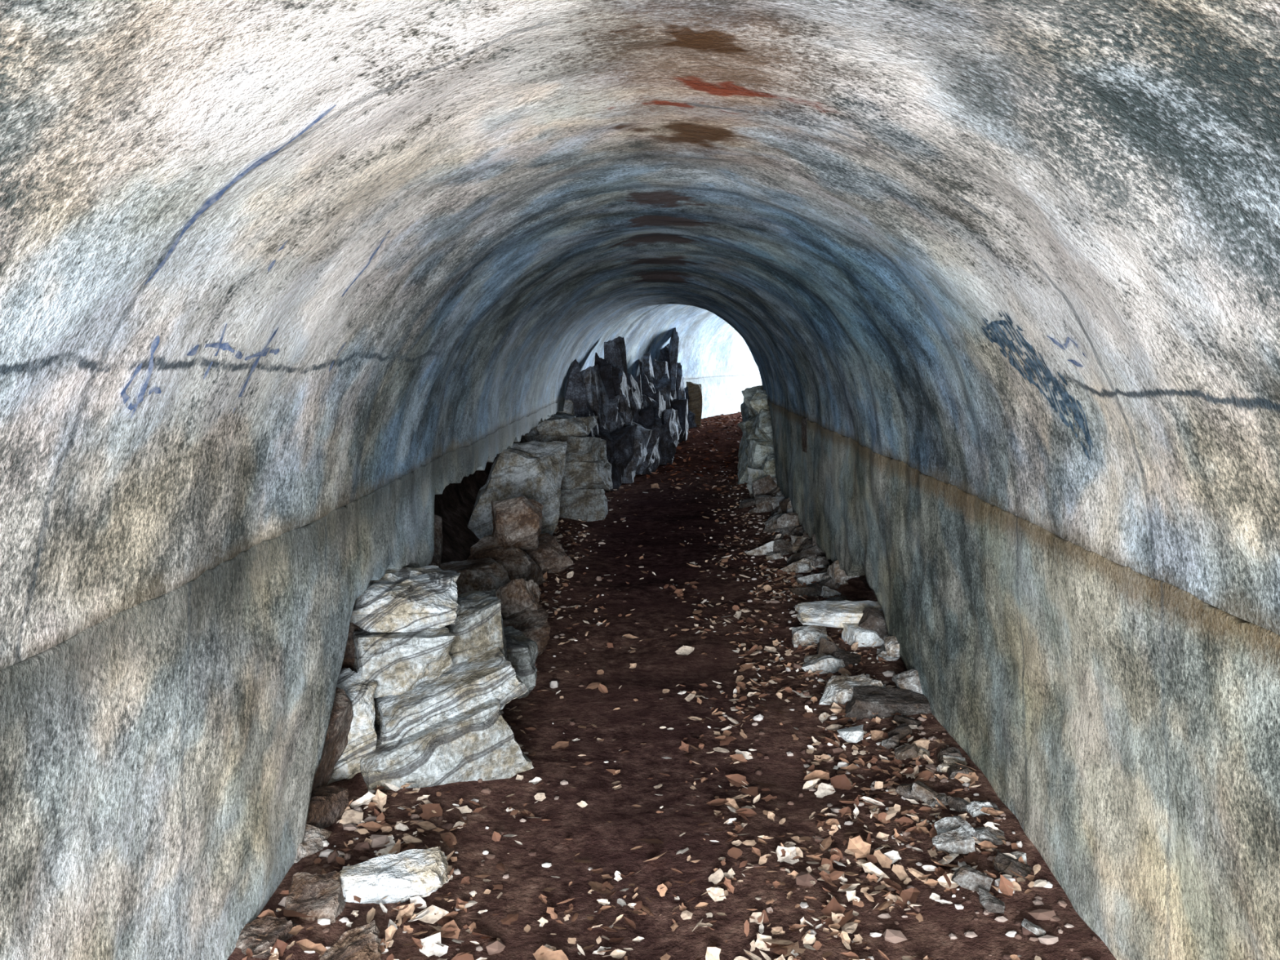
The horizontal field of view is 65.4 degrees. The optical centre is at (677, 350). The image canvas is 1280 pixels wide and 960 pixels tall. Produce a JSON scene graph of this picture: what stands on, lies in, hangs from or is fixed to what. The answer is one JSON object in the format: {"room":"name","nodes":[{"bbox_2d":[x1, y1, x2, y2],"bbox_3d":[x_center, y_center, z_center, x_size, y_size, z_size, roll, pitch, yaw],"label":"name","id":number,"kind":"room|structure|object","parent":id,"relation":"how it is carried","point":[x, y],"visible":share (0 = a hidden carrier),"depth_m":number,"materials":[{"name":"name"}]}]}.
{"room":"tunnel","nodes":[
{"label":"tunnel","id":0,"kind":"room"},
{"bbox_2d":[0,0,1279,670],"bbox_3d":[0.975,-0.210,10.761,4.839,1.445,27.847,0,0,9],"label":"ceiling","id":1,"kind":"structure","parent":0,"point":[829,202],"depth_m":1.91,"materials":[{"name":"concrete"}]},
{"bbox_2d":[120,104,1086,418],"bbox_3d":[-0.033,-0.122,2.180,1.947,0.528,1.244,0,0,0],"label":"graffiti lines","id":2,"kind":"object","parent":1,"relation":"attached to","point":[225,346],"visible":1,"depth_m":1.78,"materials":[{"name":"paint"}]},
{"bbox_2d":[980,311,1093,460],"bbox_3d":[0.912,0.082,2.638,0.125,0.381,0.446,0,0,-16],"label":"scribble","id":3,"kind":"object","parent":1,"relation":"attached to","point":[1064,395],"visible":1,"depth_m":2.60,"materials":[{"name":"paint"}]},
{"bbox_2d":[0,374,1279,959],"bbox_3d":[0.928,1.101,10.775,4.966,1.221,27.892,0,0,9],"label":"wall","id":4,"kind":"structure","parent":0,"point":[1127,722],"depth_m":2.35,"materials":[{"name":"concrete"}]},
{"bbox_2d":[226,412,1116,959],"bbox_3d":[1.174,1.377,11.309,5.252,0.285,29.024,0,0,10],"label":"floor","id":5,"kind":"structure","parent":0,"point":[609,846],"depth_m":3.35,"materials":[{"name":"brown soil"}]},
{"bbox_2d":[339,845,448,903],"bbox_3d":[-0.772,1.447,2.714,0.286,0.127,0.144,0,0,-7],"label":"rock","id":6,"kind":"object","parent":5,"relation":"on","point":[401,877],"visible":0.94,"depth_m":2.67,"materials":[{"name":"white stone"}]},
{"bbox_2d":[327,566,537,790],"bbox_3d":[-0.900,1.223,3.753,0.848,0.776,0.825,0,0,-23],"label":"boulder","id":7,"kind":"object","parent":5,"relation":"on","point":[440,667],"visible":0.89,"depth_m":3.47,"materials":[{"name":"stone"}]},
{"bbox_2d":[434,439,521,564],"bbox_3d":[-0.357,0.858,11.172,3.327,1.415,28.425,0,0,10],"label":"wall opening","id":8,"kind":"object","parent":5,"relation":"on","point":[455,504],"visible":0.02,"depth_m":7.56,"materials":[{"name":"black"}]},
{"bbox_2d":[235,496,573,959],"bbox_3d":[-1.189,1.219,4.626,1.151,0.754,4.539,0,0,0],"label":"rocks","id":9,"kind":"object","parent":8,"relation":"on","point":[512,561],"visible":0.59,"depth_m":3.59},
{"bbox_2d":[466,440,567,539],"bbox_3d":[-1.286,1.215,7.836,0.836,0.971,0.481,0,0,-8],"label":"boulder","id":10,"kind":"object","parent":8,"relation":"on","point":[533,470],"visible":0.56,"depth_m":7.65,"materials":[{"name":"grey stone"}]},
{"bbox_2d":[519,399,613,521],"bbox_3d":[-1.106,1.002,9.450,1.030,1.101,2.547,0,0,0],"label":"stacked stones","id":11,"kind":"object","parent":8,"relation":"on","point":[587,474],"visible":0.47,"depth_m":8.73},
{"bbox_2d":[564,328,697,491],"bbox_3d":[-0.362,0.708,13.742,0.972,2.202,7.494,0,0,11],"label":"jagged rock","id":12,"kind":"object","parent":5,"relation":"on","point":[642,427],"visible":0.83,"depth_m":11.79,"materials":[{"name":"grey stone"}]},
{"bbox_2d":[241,412,1087,959],"bbox_3d":[0.691,1.367,11.734,3.623,0.319,20.550,0,0,8],"label":"chips","id":13,"kind":"object","parent":5,"relation":"on","point":[857,846],"visible":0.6,"depth_m":3.01,"materials":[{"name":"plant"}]},
{"bbox_2d":[275,467,1097,959],"bbox_3d":[-0.051,1.472,7.297,2.305,0.098,11.048,0,0,0],"label":"gravel","id":14,"kind":"object","parent":5,"relation":"on","point":[894,936],"visible":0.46,"depth_m":2.94,"materials":[{"name":"beige stone"}]},
{"bbox_2d":[686,381,702,426],"bbox_3d":[0.267,1.021,17.197,0.292,0.984,0.253,0,0,-13],"label":"stone","id":15,"kind":"object","parent":5,"relation":"on","point":[695,390],"visible":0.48,"depth_m":17.10,"materials":[{"name":"stone"}]},
{"bbox_2d":[737,385,775,494],"bbox_3d":[0.997,1.012,11.251,0.699,1.253,3.283,0,0,0],"label":"stacked stones","id":16,"kind":"object","parent":5,"relation":"on","point":[756,455],"visible":0.51,"depth_m":10.50},
{"bbox_2d":[793,600,884,646],"bbox_3d":[0.884,1.411,5.059,0.554,0.215,0.397,0,0,0],"label":"flat slab","id":17,"kind":"object","parent":5,"relation":"on","point":[846,615],"visible":0.6,"depth_m":5.01,"materials":[{"name":"white stone"}]},
{"bbox_2d":[858,575,875,594],"bbox_3d":[2.243,0.857,10.368,2.879,1.413,26.749,0,0,9],"label":"bank","id":18,"kind":"object","parent":5,"relation":"on","point":[863,578],"visible":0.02,"depth_m":6.25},
{"bbox_2d":[737,417,1045,937],"bbox_3d":[0.855,1.050,6.226,0.698,1.130,7.491,0,0,-1],"label":"rubble stones","id":19,"kind":"object","parent":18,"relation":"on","point":[865,696],"visible":0.7,"depth_m":4.13}
]}

